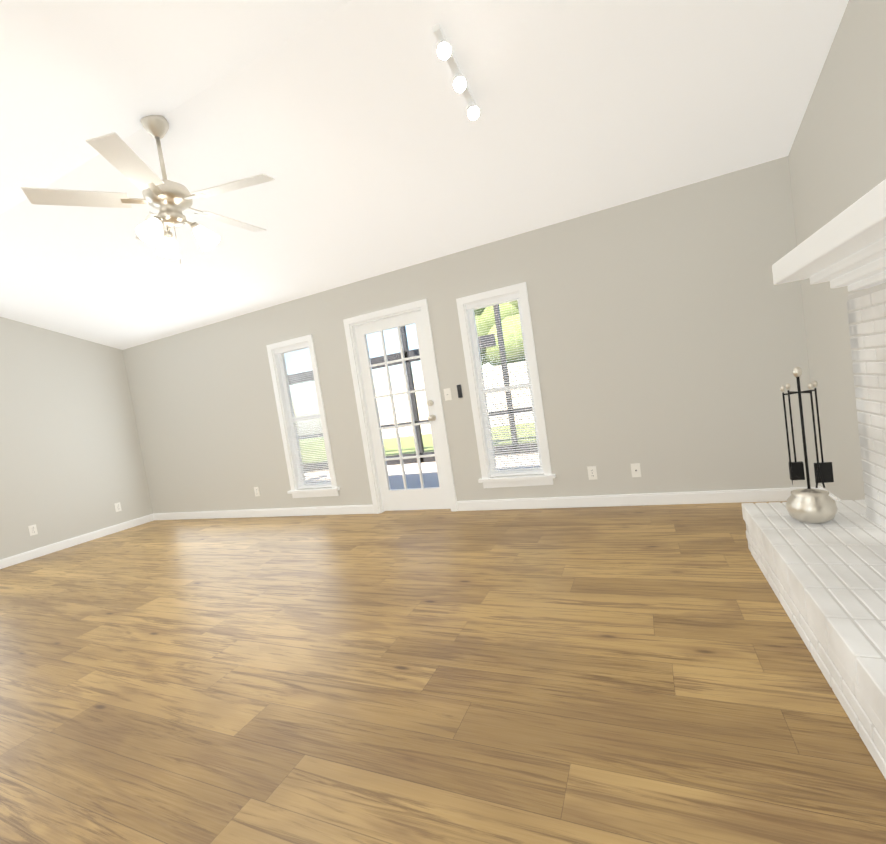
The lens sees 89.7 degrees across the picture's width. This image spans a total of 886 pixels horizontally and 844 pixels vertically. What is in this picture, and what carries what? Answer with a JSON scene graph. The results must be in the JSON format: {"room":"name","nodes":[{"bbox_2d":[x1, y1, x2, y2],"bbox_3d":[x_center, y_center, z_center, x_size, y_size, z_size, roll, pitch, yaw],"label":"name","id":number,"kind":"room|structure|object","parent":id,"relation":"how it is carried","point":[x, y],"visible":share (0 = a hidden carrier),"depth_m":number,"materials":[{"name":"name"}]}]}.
{"room":"living room","nodes":[
{"label":"living room","id":0,"kind":"room"},
{"bbox_2d":[0,317,152,559],"bbox_3d":[-5.231,0.088,4.504,0.130,3.150,4.310,-7,4,24],"label":"wall","id":1,"kind":"structure","parent":0,"point":[71,462],"depth_m":5.50,"materials":[{"name":"beige paint"}]},
{"bbox_2d":[28,524,37,535],"bbox_3d":[-4.725,1.246,5.135,0.008,0.116,0.072,-7,4,24],"label":"outlet","id":2,"kind":"object","parent":1,"relation":"attached to","point":[32,529],"visible":1,"depth_m":5.13,"materials":[{"name":"white plastic"}]},
{"bbox_2d":[114,502,121,511],"bbox_3d":[-4.356,1.141,5.972,0.008,0.116,0.072,-7,4,24],"label":"outlet","id":3,"kind":"object","parent":1,"relation":"attached to","point":[117,507],"visible":1,"depth_m":5.97,"materials":[{"name":"white plastic"}]},
{"bbox_2d":[0,0,848,349],"bbox_3d":[-1.954,-1.494,2.862,7.760,0.682,4.310,-7,4,24],"label":"ceiling","id":4,"kind":"structure","parent":0,"point":[360,138],"depth_m":2.72,"materials":[{"name":"white paint"}]},
{"bbox_2d":[21,115,274,263],"bbox_3d":[-1.620,-1.366,2.686,1.292,0.852,1.257,-7,4,24],"label":"ceiling fan","id":5,"kind":"object","parent":4,"relation":"hanging from","point":[170,201],"visible":1,"depth_m":2.56,"materials":[{"name":"silver metal"}]},
{"bbox_2d":[433,23,479,119],"bbox_3d":[0.087,-1.830,2.374,0.086,0.258,0.504,-7,4,24],"label":"track spotlights","id":6,"kind":"object","parent":4,"relation":"attached to","point":[444,52],"visible":1,"depth_m":2.34,"materials":[{"name":"white paint"}]},
{"bbox_2d":[0,501,885,843],"bbox_3d":[-1.148,1.368,-0.017,11.100,0.050,9.550,-7,4,24],"label":"floor","id":7,"kind":"structure","parent":0,"point":[620,675],"depth_m":1.81,"materials":[{"name":"brown wood"}]},
{"bbox_2d":[742,500,885,778],"bbox_3d":[1.589,0.711,1.416,0.644,0.275,2.361,-7,4,24],"label":"hearth","id":8,"kind":"object","parent":7,"relation":"on","point":[827,582],"visible":0.92,"depth_m":1.63,"materials":[{"name":"white brick"}]},
{"bbox_2d":[780,367,837,523],"bbox_3d":[1.782,0.108,2.191,0.206,0.766,0.200,-7,4,24],"label":"fireplace tool set","id":9,"kind":"object","parent":8,"relation":"on","point":[809,504],"visible":1,"depth_m":2.18,"materials":[{"name":"black metal"}]},
{"bbox_2d":[847,282,885,528],"bbox_3d":[1.696,0.024,1.284,0.188,1.065,1.740,-7,4,24],"label":"fireplace surround","id":10,"kind":"object","parent":8,"relation":"on","point":[866,308],"visible":1,"depth_m":1.97,"materials":[{"name":"white brick"}]},
{"bbox_2d":[122,156,820,512],"bbox_3d":[-0.838,-0.241,4.815,7.630,2.470,0.150,-7,4,24],"label":"wall","id":11,"kind":"structure","parent":0,"point":[669,336],"depth_m":3.77,"materials":[{"name":"beige paint"}]},
{"bbox_2d":[254,487,259,495],"bbox_3d":[-2.304,0.863,5.512,0.072,0.116,0.008,-7,4,24],"label":"electrical outlet","id":12,"kind":"object","parent":11,"relation":"attached to","point":[256,490],"visible":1,"depth_m":5.51,"materials":[{"name":"white plastic"}]},
{"bbox_2d":[266,334,339,497],"bbox_3d":[-1.587,-0.037,5.143,0.724,1.815,0.200,-7,4,24],"label":"window","id":13,"kind":"structure","parent":11,"relation":"in","point":[288,420],"depth_m":5.16,"materials":[{"name":"white paint"}]},
{"bbox_2d":[343,299,457,513],"bbox_3d":[-0.421,-0.106,4.638,0.984,2.102,0.168,-7,4,24],"label":"door frame","id":14,"kind":"structure","parent":11,"relation":"attached to","point":[352,322],"depth_m":4.59,"materials":[{"name":"white paint"}]},
{"bbox_2d":[354,310,450,510],"bbox_3d":[-0.431,-0.067,4.606,0.818,2.007,0.122,-7,4,24],"label":"patio door","id":15,"kind":"structure","parent":11,"relation":"in","point":[420,498],"depth_m":4.64,"materials":[{"name":"white paint"}]},
{"bbox_2d":[443,388,451,400],"bbox_3d":[0.045,-0.268,4.334,0.072,0.116,0.010,-7,4,24],"label":"light switch","id":16,"kind":"object","parent":11,"relation":"attached to","point":[447,394],"visible":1,"depth_m":4.33,"materials":[{"name":"white plastic"}]},
{"bbox_2d":[457,385,462,397],"bbox_3d":[0.160,-0.295,4.279,0.040,0.125,0.012,-7,4,24],"label":"switch panel","id":17,"kind":"object","parent":11,"relation":"attached to","point":[459,389],"visible":1,"depth_m":4.27,"materials":[{"name":"black plastic"}]},
{"bbox_2d":[456,282,555,487],"bbox_3d":[0.583,-0.302,4.153,0.724,1.815,0.200,-7,4,24],"label":"window","id":18,"kind":"structure","parent":11,"relation":"in","point":[467,306],"depth_m":4.14,"materials":[{"name":"white paint"}]},
{"bbox_2d":[587,466,596,479],"bbox_3d":[1.298,0.443,3.872,0.072,0.116,0.008,-7,4,24],"label":"electrical outlet","id":19,"kind":"object","parent":11,"relation":"attached to","point":[592,473],"visible":1,"depth_m":3.87,"materials":[{"name":"white plastic"}]},
{"bbox_2d":[631,463,640,476],"bbox_3d":[1.614,0.405,3.727,0.072,0.116,0.010,-7,4,24],"label":"outlet","id":20,"kind":"object","parent":11,"relation":"attached to","point":[635,470],"visible":1,"depth_m":3.73,"materials":[{"name":"white plastic"}]},
{"bbox_2d":[788,0,885,500],"bbox_3d":[1.593,-0.713,0.863,0.130,3.150,5.280,-7,4,24],"label":"wall","id":21,"kind":"structure","parent":0,"point":[837,158],"depth_m":2.52,"materials":[{"name":"beige paint"}]},
{"bbox_2d":[0,486,839,568],"bbox_3d":[-1.124,1.292,-0.065,10.800,0.100,9.300,-7,4,24],"label":"baseboard","id":22,"kind":"structure","parent":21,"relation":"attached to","point":[744,495],"depth_m":4.23,"materials":[{"name":"white paint"}]},
{"bbox_2d":[772,179,885,291],"bbox_3d":[1.484,-0.597,1.299,0.448,0.209,1.820,-7,4,24],"label":"mantel shelf","id":23,"kind":"object","parent":21,"relation":"attached to","point":[846,247],"visible":0.98,"depth_m":1.63,"materials":[{"name":"white paint"}]},
{"label":"outside","id":24,"kind":"structure","parent":0,"visible":0},
{"bbox_2d":[299,406,535,462],"bbox_3d":[4.642,-0.436,16.922,32.000,0.100,19.800,-7,4,24],"label":"grass lawn","id":25,"kind":"structure","parent":24,"point":[428,445],"depth_m":12.21,"materials":[{"name":"green plant"}]},
{"bbox_2d":[375,361,533,438],"bbox_3d":[3.772,-1.044,12.752,18.000,1.835,0.060,-7,4,24],"label":"fence","id":26,"kind":"object","parent":25,"relation":"on","point":[387,408],"depth_m":14.77,"materials":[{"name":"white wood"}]},
{"bbox_2d":[474,300,524,402],"bbox_3d":[2.308,-2.844,15.936,4.331,5.457,3.928,-7,4,24],"label":"tree","id":27,"kind":"object","parent":25,"relation":"on","point":[504,328],"depth_m":14.32,"materials":[{"name":"green plant"}]},
{"bbox_2d":[304,453,539,489],"bbox_3d":[0.021,0.856,6.443,20.000,0.100,3.250,-7,4,24],"label":"patio slab","id":28,"kind":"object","parent":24,"point":[431,474],"depth_m":7.02,"materials":[{"name":"grey concrete"}]},
{"bbox_2d":[288,305,537,471],"bbox_3d":[-0.231,-0.552,6.389,10.700,2.760,3.230,-7,4,24],"label":"screen enclosure","id":29,"kind":"object","parent":28,"relation":"on","point":[390,357],"depth_m":8.18,"materials":[{"name":"brown metal"}]}
]}

